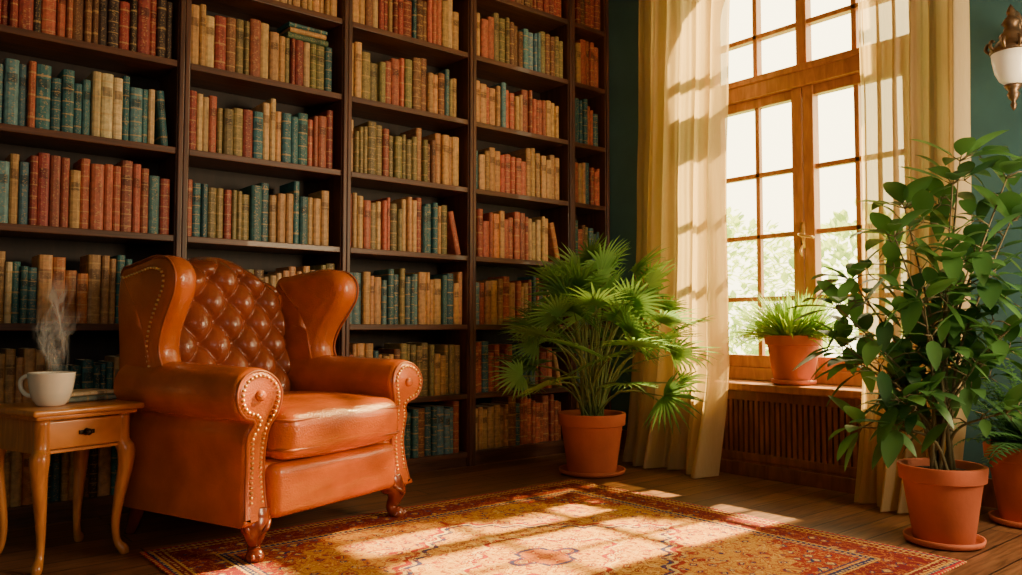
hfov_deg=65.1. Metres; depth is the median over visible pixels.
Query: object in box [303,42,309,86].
book
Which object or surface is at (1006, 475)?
pot
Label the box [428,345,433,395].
book
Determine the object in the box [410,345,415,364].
book
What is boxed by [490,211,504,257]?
book
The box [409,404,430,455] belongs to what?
book
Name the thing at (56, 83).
book
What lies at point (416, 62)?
book
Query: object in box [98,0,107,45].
book
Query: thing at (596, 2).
book
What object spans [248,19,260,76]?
book
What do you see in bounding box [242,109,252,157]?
book
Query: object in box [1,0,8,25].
book
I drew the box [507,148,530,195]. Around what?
book
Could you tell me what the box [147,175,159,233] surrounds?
book
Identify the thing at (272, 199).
book
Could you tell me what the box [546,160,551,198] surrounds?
book
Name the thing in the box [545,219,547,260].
book
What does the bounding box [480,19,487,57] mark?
book
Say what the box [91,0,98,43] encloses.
book
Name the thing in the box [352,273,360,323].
book
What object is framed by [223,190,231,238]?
book
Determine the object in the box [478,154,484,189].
book
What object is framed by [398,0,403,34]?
book
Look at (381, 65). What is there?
book
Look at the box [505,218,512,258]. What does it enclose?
book
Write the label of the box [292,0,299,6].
book
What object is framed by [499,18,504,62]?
book
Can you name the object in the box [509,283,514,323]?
book
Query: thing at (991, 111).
wall
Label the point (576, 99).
book
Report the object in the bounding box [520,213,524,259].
book
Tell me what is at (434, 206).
book
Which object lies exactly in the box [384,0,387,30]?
book
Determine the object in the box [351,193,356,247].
book
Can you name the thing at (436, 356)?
book
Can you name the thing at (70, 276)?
book
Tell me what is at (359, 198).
book
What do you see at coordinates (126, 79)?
book
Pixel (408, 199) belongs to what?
book
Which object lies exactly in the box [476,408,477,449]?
book
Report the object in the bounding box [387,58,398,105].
book
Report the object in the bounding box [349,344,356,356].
book
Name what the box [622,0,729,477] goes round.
curtain
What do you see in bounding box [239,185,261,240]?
book
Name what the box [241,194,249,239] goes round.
book
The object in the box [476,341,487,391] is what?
book
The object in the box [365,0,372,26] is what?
book
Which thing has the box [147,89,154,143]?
book
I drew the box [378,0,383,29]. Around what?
book
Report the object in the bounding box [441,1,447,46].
book
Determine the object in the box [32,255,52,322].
book
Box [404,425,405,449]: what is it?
book
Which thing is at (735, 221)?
shrub
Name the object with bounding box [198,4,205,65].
book
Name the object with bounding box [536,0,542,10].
book
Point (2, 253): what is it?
book
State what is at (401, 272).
book
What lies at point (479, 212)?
book
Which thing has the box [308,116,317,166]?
book
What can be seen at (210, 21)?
book
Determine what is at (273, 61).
book
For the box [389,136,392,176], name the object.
book
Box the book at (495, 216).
[493,214,498,257]
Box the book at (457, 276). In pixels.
[443,272,461,323]
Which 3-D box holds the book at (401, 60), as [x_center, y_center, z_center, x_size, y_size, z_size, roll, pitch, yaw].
[-0.736,-1.276,5.076,0.032,0.314,0.184,2,-4,-40]
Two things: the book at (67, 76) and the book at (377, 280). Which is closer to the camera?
the book at (67, 76)
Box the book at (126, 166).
[113,160,132,231]
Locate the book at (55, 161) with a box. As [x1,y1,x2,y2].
[48,155,60,226]
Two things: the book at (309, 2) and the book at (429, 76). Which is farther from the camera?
the book at (429, 76)
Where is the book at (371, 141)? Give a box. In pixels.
[354,121,375,174]
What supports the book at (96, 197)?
on the bookcase at (20, 242)
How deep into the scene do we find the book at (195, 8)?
4.19 m
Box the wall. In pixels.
[608,0,1021,477]
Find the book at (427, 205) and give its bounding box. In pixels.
[421,204,430,252]
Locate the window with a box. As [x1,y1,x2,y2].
[727,0,862,386]
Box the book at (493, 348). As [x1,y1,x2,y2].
[488,344,498,390]
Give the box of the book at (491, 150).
[478,147,494,190]
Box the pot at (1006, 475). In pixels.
[982,439,1021,522]
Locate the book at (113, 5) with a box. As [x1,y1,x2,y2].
[107,0,118,47]
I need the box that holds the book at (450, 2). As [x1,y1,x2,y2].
[442,0,452,47]
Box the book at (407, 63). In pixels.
[404,59,411,107]
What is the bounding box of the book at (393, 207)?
[390,204,396,250]
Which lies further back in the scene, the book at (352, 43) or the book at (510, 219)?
the book at (510, 219)
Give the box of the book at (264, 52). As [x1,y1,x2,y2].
[260,23,268,78]
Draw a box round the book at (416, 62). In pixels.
[409,57,420,109]
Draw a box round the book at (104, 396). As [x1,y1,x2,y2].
[67,394,115,402]
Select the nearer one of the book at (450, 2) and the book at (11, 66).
the book at (11, 66)
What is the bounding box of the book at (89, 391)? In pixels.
[71,388,113,396]
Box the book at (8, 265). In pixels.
[3,262,12,322]
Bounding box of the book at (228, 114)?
[222,108,233,154]
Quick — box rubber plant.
[787,130,1021,550]
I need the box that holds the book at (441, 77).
[435,73,444,114]
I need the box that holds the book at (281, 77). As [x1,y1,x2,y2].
[278,36,284,81]
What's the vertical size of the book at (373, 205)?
0.282 m
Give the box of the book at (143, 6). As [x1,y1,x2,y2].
[136,0,150,53]
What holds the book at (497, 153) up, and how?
on the bookcase at (490, 72)
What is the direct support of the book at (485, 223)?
on the bookcase at (490, 72)
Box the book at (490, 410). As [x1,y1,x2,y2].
[476,405,493,447]
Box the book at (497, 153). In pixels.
[495,151,499,191]
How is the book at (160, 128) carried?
on the bookcase at (20, 242)
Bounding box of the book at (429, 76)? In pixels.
[426,73,432,111]
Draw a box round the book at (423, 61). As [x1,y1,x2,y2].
[420,58,425,110]
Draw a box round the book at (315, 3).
[312,0,318,11]
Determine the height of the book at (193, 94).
0.311 m
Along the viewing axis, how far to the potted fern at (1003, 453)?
3.62 m
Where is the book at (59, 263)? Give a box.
[51,257,65,322]
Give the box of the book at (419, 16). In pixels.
[416,0,422,39]
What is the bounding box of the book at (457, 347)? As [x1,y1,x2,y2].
[454,345,459,393]
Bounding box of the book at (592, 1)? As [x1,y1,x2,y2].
[591,0,593,27]
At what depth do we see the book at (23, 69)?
3.69 m
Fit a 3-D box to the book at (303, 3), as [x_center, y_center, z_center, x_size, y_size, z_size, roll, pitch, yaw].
[-1.242,-1.726,4.669,0.036,0.274,0.188,2,-4,-40]
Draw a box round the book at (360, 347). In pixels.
[349,343,364,356]
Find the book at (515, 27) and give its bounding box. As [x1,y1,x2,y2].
[514,26,516,65]
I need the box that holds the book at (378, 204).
[372,201,380,248]
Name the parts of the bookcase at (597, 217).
moulding, shelf, shelf, shelf, shelf, moulding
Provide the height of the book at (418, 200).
0.348 m
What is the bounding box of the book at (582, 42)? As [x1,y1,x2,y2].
[575,39,585,84]
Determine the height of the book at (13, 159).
0.323 m
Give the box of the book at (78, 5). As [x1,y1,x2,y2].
[72,0,83,40]
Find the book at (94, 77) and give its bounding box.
[85,71,100,136]
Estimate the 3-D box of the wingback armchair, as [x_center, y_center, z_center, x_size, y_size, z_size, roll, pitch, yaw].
[-1.103,0.463,3.667,1.013,1.253,1.136,-2,-3,31]
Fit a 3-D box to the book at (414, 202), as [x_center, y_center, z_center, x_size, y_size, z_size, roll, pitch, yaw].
[-0.663,-0.380,5.083,0.034,0.326,0.200,2,-4,-40]
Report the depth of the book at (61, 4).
3.79 m
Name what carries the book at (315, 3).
on the bookcase at (231, 89)
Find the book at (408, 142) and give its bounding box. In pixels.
[406,139,411,178]
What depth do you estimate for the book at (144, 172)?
4.00 m
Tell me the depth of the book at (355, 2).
4.80 m
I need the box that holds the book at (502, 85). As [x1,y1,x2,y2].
[489,82,505,126]
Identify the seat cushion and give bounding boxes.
[265,391,397,459]
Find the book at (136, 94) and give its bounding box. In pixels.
[129,87,142,141]
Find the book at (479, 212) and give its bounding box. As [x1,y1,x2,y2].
[476,209,482,256]
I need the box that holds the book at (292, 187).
[279,181,298,243]
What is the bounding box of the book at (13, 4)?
[9,0,17,26]
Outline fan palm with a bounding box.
[488,232,723,477]
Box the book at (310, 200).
[308,197,312,244]
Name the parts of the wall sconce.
lamp shade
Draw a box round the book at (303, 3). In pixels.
[300,0,306,8]
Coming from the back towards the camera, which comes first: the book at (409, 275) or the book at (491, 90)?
the book at (491, 90)
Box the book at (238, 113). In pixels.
[232,108,242,155]
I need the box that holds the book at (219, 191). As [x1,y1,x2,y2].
[216,188,223,237]
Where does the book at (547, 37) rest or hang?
on the bookcase at (490, 72)
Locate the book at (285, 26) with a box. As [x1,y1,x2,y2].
[277,21,327,35]
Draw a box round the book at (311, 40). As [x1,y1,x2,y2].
[280,31,328,47]
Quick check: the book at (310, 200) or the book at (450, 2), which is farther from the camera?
the book at (450, 2)
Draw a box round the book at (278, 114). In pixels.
[275,111,280,161]
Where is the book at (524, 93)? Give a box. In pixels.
[513,90,527,131]
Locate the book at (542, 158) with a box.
[540,156,545,197]
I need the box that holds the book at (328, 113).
[315,110,332,168]
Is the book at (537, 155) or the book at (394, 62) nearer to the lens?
the book at (394, 62)
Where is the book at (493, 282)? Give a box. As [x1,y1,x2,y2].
[476,280,496,323]
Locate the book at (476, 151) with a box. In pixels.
[476,151,477,188]
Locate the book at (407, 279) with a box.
[405,277,410,323]
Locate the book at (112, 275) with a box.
[105,259,115,323]
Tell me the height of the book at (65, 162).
0.332 m
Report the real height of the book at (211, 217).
0.267 m
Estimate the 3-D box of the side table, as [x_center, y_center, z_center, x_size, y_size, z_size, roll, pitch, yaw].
[-1.773,0.759,3.152,0.430,0.600,0.430,-2,-3,33]
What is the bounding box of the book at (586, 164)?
[585,163,588,203]
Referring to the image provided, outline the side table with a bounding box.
[0,400,143,574]
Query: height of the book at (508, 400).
0.334 m
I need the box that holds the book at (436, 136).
[421,133,440,183]
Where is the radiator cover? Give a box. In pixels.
[719,390,861,493]
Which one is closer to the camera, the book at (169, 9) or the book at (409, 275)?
the book at (169, 9)
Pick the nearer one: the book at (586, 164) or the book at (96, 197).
the book at (96, 197)
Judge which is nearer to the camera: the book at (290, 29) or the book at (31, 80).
the book at (31, 80)
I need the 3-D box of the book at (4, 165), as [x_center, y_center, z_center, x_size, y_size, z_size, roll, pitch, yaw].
[-2.357,-0.428,3.685,0.054,0.283,0.185,2,-4,-40]
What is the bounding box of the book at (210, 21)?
[205,15,214,67]
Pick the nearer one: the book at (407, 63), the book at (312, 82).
the book at (312, 82)
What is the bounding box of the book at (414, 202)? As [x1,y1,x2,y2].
[412,200,416,251]
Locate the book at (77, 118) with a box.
[73,83,81,133]
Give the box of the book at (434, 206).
[430,203,437,253]
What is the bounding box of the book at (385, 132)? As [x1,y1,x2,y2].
[382,129,388,175]
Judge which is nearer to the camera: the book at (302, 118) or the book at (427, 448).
the book at (302, 118)
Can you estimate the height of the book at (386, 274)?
0.336 m
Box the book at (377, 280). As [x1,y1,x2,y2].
[374,277,380,323]
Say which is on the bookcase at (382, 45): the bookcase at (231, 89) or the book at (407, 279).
the book at (407, 279)
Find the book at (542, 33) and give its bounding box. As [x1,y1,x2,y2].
[537,31,544,72]
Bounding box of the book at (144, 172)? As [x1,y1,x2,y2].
[140,168,148,232]
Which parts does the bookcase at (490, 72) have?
moulding, panel, shelf, shelf, shelf, shelf, shelf, shelf, shelf, shelf, panel, moulding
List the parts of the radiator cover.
moulding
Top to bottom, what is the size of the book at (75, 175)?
0.277 m
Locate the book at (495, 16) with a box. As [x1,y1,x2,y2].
[482,13,498,60]
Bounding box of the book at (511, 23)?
[510,22,513,64]
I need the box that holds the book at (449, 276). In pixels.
[430,274,452,323]
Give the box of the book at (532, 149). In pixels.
[530,148,534,196]
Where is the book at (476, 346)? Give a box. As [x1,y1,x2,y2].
[476,346,477,392]
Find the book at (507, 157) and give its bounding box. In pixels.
[503,154,509,192]
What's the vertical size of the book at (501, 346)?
0.315 m
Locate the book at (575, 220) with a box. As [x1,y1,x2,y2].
[575,220,577,255]
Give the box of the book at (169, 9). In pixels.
[165,2,172,58]
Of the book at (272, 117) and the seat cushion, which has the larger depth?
the book at (272, 117)
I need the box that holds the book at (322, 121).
[318,116,326,167]
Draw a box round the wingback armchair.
[113,255,422,562]
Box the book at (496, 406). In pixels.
[479,403,499,447]
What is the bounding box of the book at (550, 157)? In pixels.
[546,155,553,198]
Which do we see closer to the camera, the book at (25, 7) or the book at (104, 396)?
the book at (104, 396)
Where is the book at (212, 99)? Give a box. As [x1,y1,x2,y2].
[208,96,216,152]
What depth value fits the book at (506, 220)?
5.50 m
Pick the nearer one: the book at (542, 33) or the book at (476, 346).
the book at (476, 346)
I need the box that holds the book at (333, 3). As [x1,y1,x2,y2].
[330,0,336,16]
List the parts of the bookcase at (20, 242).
shelf, shelf, panel, shelf, shelf, shelf, panel, moulding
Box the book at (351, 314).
[350,273,352,323]
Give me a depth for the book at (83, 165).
3.84 m
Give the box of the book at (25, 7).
[18,0,33,29]
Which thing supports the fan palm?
on the floor
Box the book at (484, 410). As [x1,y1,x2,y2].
[483,409,486,448]
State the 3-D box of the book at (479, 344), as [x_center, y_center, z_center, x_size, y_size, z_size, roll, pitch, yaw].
[-0.269,0.533,5.385,0.038,0.332,0.200,2,-4,-40]
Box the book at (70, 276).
[64,270,76,322]
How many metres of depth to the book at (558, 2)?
5.90 m
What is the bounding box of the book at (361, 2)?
[359,0,364,24]
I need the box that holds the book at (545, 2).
[543,0,548,12]
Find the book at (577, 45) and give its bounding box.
[575,43,580,82]
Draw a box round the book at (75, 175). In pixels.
[68,170,80,227]
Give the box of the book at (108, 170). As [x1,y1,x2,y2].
[103,164,112,229]
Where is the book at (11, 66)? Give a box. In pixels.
[2,58,18,124]
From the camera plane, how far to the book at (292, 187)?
4.51 m
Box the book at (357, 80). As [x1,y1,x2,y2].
[353,42,361,97]
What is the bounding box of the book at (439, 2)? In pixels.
[436,0,441,44]
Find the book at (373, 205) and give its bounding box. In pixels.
[370,203,375,248]
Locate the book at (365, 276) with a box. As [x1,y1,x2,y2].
[357,272,369,323]
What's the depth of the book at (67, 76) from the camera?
3.79 m
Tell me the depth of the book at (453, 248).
5.21 m
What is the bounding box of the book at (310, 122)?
[307,119,312,165]
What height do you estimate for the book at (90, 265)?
0.331 m
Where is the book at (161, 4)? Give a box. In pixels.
[156,0,166,57]
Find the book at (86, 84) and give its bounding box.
[79,79,90,134]
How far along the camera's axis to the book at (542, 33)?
5.77 m
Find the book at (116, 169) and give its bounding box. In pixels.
[112,166,120,230]
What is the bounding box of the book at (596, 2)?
[594,0,599,29]
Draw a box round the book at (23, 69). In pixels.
[18,64,27,125]
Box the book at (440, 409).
[424,404,443,454]
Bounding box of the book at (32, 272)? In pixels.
[27,267,37,322]
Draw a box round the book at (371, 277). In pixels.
[370,276,373,323]
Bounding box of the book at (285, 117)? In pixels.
[281,113,290,162]
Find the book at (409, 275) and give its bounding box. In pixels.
[405,274,417,323]
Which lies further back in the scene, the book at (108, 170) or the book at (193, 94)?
the book at (193, 94)
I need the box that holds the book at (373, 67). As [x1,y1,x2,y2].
[370,63,377,100]
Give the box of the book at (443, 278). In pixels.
[430,275,446,323]
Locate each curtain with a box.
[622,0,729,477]
[854,0,970,512]
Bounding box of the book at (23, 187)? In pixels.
[17,162,29,224]
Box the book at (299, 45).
[295,40,303,85]
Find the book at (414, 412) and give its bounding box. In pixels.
[406,407,417,457]
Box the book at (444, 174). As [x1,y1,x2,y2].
[440,135,448,184]
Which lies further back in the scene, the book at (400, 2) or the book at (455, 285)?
the book at (455, 285)
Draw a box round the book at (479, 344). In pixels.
[476,342,481,391]
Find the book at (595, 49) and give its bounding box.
[594,47,597,87]
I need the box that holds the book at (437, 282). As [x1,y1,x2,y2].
[430,279,440,323]
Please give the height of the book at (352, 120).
0.317 m
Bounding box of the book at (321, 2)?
[319,0,323,12]
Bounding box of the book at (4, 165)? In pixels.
[0,161,9,222]
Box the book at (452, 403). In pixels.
[438,400,458,452]
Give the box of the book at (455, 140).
[452,137,458,185]
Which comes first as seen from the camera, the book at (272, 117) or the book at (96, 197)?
the book at (96, 197)
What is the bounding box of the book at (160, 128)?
[154,91,167,145]
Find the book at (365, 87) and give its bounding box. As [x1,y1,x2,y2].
[361,52,369,99]
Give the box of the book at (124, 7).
[118,1,129,49]
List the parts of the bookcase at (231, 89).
moulding, panel, panel, shelf, shelf, shelf, shelf, panel, moulding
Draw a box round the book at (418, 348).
[416,346,421,396]
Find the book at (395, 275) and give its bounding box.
[394,274,397,323]
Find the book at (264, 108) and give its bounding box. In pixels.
[250,103,269,159]
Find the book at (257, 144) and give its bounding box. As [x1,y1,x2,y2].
[252,111,262,158]
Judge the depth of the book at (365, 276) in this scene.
4.77 m
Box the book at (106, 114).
[100,73,113,137]
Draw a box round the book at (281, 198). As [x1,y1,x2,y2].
[274,193,285,242]
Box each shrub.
[727,207,793,354]
[727,209,784,353]
[729,198,858,354]
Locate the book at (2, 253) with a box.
[0,251,4,322]
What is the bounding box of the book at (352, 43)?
[352,43,353,95]
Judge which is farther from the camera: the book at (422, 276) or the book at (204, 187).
the book at (422, 276)
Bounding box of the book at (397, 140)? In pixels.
[393,136,401,177]
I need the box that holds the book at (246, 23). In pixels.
[243,21,249,74]
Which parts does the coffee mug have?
handle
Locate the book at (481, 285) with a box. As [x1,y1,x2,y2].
[479,283,483,323]
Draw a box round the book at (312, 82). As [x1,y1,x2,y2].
[309,44,315,88]
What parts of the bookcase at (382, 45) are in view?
moulding, panel, shelf, shelf, shelf, shelf, shelf, shelf, shelf, panel, moulding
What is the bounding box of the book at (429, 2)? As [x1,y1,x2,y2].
[422,0,431,42]
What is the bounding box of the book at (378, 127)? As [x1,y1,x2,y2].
[376,125,381,174]
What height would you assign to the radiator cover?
0.515 m
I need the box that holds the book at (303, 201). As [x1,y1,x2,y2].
[299,196,307,243]
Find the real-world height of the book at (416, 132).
0.343 m
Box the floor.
[0,449,1021,574]
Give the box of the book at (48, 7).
[41,0,56,34]
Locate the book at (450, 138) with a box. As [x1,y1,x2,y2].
[449,137,451,184]
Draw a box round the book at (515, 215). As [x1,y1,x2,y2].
[505,212,519,258]
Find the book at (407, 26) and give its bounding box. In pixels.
[403,0,411,36]
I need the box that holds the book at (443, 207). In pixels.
[439,205,446,253]
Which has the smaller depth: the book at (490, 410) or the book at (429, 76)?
the book at (429, 76)
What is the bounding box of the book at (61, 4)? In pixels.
[56,0,65,36]
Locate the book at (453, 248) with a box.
[447,211,460,254]
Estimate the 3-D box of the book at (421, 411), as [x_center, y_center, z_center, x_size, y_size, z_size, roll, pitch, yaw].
[-0.619,0.911,5.074,0.059,0.297,0.189,2,-4,-40]
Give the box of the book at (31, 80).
[26,61,36,127]
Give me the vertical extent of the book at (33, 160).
0.323 m
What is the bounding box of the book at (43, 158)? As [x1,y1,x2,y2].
[35,153,49,225]
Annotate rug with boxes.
[140,479,966,574]
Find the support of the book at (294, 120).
on the bookcase at (231, 89)
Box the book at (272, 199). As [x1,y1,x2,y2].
[268,195,276,241]
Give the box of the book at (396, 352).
[378,348,400,358]
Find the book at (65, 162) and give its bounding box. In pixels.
[59,158,69,226]
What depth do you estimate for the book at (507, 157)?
5.52 m
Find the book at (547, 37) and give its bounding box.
[545,34,549,74]
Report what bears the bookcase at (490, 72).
on the floor
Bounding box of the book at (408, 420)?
[405,412,410,457]
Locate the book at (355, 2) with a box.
[353,0,358,22]
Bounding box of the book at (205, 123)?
[202,97,208,150]
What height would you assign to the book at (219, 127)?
0.248 m
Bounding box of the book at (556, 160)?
[554,158,558,199]
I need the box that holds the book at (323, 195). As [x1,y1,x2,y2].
[308,190,328,245]
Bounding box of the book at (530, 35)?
[528,32,532,69]
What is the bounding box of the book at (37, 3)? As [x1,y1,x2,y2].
[33,0,41,31]
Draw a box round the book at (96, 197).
[89,164,104,229]
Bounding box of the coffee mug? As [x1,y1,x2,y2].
[18,371,75,406]
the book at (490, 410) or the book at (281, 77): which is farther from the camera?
the book at (490, 410)
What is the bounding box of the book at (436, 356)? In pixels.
[434,353,439,395]
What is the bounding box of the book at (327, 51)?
[324,47,331,91]
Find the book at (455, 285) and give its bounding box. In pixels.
[453,283,458,323]
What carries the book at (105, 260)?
on the bookcase at (20, 242)
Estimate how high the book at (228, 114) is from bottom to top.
0.248 m
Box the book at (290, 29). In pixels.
[279,27,326,39]
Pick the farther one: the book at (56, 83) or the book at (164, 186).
the book at (164, 186)
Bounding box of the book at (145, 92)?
[141,89,147,142]
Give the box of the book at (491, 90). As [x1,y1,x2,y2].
[489,88,494,124]
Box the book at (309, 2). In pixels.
[307,0,311,9]
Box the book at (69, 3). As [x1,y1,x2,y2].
[65,0,72,37]
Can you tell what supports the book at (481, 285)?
on the bookcase at (490, 72)
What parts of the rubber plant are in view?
pot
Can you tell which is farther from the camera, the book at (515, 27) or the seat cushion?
the book at (515, 27)
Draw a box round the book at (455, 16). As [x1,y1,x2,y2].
[452,12,458,49]
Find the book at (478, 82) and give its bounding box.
[476,80,479,121]
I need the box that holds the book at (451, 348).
[432,344,454,393]
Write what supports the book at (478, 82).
on the bookcase at (490, 72)
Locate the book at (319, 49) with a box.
[316,45,323,89]
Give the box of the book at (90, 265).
[80,255,100,322]
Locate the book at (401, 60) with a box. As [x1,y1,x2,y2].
[398,58,403,106]
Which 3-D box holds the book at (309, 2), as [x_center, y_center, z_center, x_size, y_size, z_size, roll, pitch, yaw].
[-1.223,-1.729,4.701,0.031,0.283,0.206,2,-4,-40]
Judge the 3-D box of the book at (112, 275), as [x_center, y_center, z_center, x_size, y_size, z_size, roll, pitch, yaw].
[-2.001,0.021,3.971,0.028,0.315,0.204,2,-4,-40]
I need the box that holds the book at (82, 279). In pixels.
[75,273,87,322]
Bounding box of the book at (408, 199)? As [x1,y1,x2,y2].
[393,197,411,251]
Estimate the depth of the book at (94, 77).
3.87 m
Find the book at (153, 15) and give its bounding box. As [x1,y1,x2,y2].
[150,0,156,55]
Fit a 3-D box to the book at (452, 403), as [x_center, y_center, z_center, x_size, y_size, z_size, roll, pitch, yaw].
[-0.406,0.902,5.230,0.044,0.330,0.181,2,-4,-40]
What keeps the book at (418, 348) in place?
on the bookcase at (382, 45)
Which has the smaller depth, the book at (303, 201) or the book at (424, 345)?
the book at (303, 201)
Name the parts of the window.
handle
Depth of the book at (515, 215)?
5.55 m
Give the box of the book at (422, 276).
[405,272,426,323]
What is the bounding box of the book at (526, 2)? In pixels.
[524,0,529,6]
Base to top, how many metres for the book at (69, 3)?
0.294 m
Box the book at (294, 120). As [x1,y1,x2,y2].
[291,117,297,163]
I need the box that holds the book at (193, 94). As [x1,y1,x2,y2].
[189,90,196,149]
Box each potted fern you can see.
[724,289,862,385]
[953,361,1021,528]
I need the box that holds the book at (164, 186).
[158,179,169,234]
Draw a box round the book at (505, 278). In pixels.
[488,276,508,324]
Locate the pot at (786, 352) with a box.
[764,335,822,380]
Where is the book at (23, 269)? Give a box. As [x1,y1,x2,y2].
[19,266,27,322]
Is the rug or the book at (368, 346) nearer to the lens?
the rug
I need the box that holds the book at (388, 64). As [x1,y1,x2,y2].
[384,61,390,103]
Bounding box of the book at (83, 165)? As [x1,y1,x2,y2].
[73,158,89,228]
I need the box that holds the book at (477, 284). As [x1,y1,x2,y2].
[476,282,478,323]
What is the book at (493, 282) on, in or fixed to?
on the bookcase at (490, 72)
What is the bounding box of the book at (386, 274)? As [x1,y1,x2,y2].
[374,269,393,323]
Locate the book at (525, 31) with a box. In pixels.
[517,29,527,68]
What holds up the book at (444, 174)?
on the bookcase at (382, 45)
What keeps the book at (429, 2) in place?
on the bookcase at (382, 45)
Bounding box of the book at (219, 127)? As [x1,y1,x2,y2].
[216,108,222,152]
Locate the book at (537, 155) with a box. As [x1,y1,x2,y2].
[535,153,539,196]
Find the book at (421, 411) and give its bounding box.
[406,406,424,456]
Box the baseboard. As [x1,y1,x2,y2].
[619,430,997,508]
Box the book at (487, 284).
[478,281,490,323]
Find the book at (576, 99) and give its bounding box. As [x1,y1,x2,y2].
[575,98,578,141]
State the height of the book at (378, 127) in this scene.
0.312 m
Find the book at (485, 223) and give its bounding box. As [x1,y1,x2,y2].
[483,221,488,256]
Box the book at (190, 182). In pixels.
[187,179,192,235]
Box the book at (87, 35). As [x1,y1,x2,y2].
[83,0,92,41]
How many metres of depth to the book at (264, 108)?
4.42 m
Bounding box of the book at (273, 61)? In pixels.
[268,32,278,80]
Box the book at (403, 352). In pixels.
[384,343,406,359]
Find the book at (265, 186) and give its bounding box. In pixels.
[256,183,268,241]
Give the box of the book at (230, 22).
[225,17,235,71]
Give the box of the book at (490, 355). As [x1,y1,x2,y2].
[488,352,493,391]
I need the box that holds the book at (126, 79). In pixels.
[121,76,129,140]
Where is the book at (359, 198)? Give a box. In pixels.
[357,196,362,247]
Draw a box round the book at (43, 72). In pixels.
[35,64,51,129]
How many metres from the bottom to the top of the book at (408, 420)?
0.276 m
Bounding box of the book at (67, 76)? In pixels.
[56,69,74,132]
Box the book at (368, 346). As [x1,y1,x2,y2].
[365,343,372,357]
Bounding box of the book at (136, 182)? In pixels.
[131,164,140,231]
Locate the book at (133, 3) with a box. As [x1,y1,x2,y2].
[121,0,137,51]
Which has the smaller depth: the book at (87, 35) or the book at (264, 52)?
the book at (87, 35)
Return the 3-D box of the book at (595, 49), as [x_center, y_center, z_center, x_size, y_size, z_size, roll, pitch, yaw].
[0.597,-1.675,6.193,0.056,0.322,0.182,2,-4,-40]
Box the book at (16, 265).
[11,262,20,322]
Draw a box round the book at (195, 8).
[191,4,199,63]
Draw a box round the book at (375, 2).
[373,0,377,27]
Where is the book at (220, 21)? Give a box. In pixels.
[214,15,225,69]
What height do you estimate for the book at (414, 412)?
0.298 m
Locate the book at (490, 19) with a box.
[484,16,493,59]
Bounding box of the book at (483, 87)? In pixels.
[480,83,486,122]
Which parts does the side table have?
leg, leg, leg, drawer, pull plate, knob, leg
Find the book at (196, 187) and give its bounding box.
[192,183,200,236]
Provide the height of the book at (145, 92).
0.277 m
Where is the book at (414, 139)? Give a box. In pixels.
[406,137,416,179]
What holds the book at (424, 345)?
on the bookcase at (382, 45)
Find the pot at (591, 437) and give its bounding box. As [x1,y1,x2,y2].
[558,409,625,473]
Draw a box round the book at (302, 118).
[291,113,307,164]
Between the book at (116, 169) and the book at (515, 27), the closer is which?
the book at (116, 169)
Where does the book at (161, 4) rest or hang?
on the bookcase at (20, 242)
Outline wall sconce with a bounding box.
[984,4,1021,109]
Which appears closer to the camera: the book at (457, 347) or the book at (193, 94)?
the book at (193, 94)
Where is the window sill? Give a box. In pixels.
[728,379,861,398]
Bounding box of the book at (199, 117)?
[196,94,202,150]
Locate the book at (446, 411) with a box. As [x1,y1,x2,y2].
[444,408,449,453]
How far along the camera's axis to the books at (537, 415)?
5.13 m
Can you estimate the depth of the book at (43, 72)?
3.74 m
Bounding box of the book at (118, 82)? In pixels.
[112,78,122,139]
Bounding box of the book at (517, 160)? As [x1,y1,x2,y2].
[515,158,520,194]
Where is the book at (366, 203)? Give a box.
[363,200,370,248]
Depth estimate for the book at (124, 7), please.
3.97 m
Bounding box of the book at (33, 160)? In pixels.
[24,155,37,224]
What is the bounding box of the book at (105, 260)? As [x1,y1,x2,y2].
[100,256,109,322]
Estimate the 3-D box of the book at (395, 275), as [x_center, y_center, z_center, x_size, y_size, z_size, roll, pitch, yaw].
[-0.771,0.076,4.997,0.043,0.306,0.204,2,-4,-40]
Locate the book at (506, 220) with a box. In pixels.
[505,219,508,258]
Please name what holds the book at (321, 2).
on the bookcase at (231, 89)
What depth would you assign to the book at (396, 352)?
4.92 m
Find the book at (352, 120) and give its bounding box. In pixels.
[351,120,352,170]
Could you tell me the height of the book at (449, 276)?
0.328 m
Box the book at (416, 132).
[400,128,420,180]
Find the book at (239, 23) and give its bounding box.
[235,19,243,73]
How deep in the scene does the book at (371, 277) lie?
4.81 m
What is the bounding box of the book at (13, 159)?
[5,154,18,223]
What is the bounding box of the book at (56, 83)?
[50,78,61,130]
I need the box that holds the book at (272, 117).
[255,98,275,160]
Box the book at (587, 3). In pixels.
[584,0,590,26]
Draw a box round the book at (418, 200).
[412,198,420,251]
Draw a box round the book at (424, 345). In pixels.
[405,342,427,395]
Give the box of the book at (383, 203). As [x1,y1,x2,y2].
[379,200,386,249]
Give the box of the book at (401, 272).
[394,268,404,323]
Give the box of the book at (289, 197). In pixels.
[285,194,292,242]
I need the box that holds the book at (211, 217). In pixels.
[207,187,215,237]
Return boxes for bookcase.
[0,0,185,528]
[181,0,348,355]
[345,0,472,473]
[472,0,573,465]
[572,0,610,409]
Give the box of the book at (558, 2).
[556,0,560,16]
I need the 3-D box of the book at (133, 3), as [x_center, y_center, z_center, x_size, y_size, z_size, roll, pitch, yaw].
[-1.945,-1.337,4.072,0.031,0.337,0.202,2,-4,-40]
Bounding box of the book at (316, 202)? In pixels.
[312,198,320,244]
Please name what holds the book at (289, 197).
on the bookcase at (231, 89)
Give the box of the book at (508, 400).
[491,396,515,445]
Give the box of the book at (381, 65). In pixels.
[376,62,385,102]
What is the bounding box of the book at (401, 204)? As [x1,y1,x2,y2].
[390,199,405,250]
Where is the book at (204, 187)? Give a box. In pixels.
[200,184,207,236]
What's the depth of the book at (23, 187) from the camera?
3.67 m
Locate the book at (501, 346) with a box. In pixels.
[495,344,511,388]

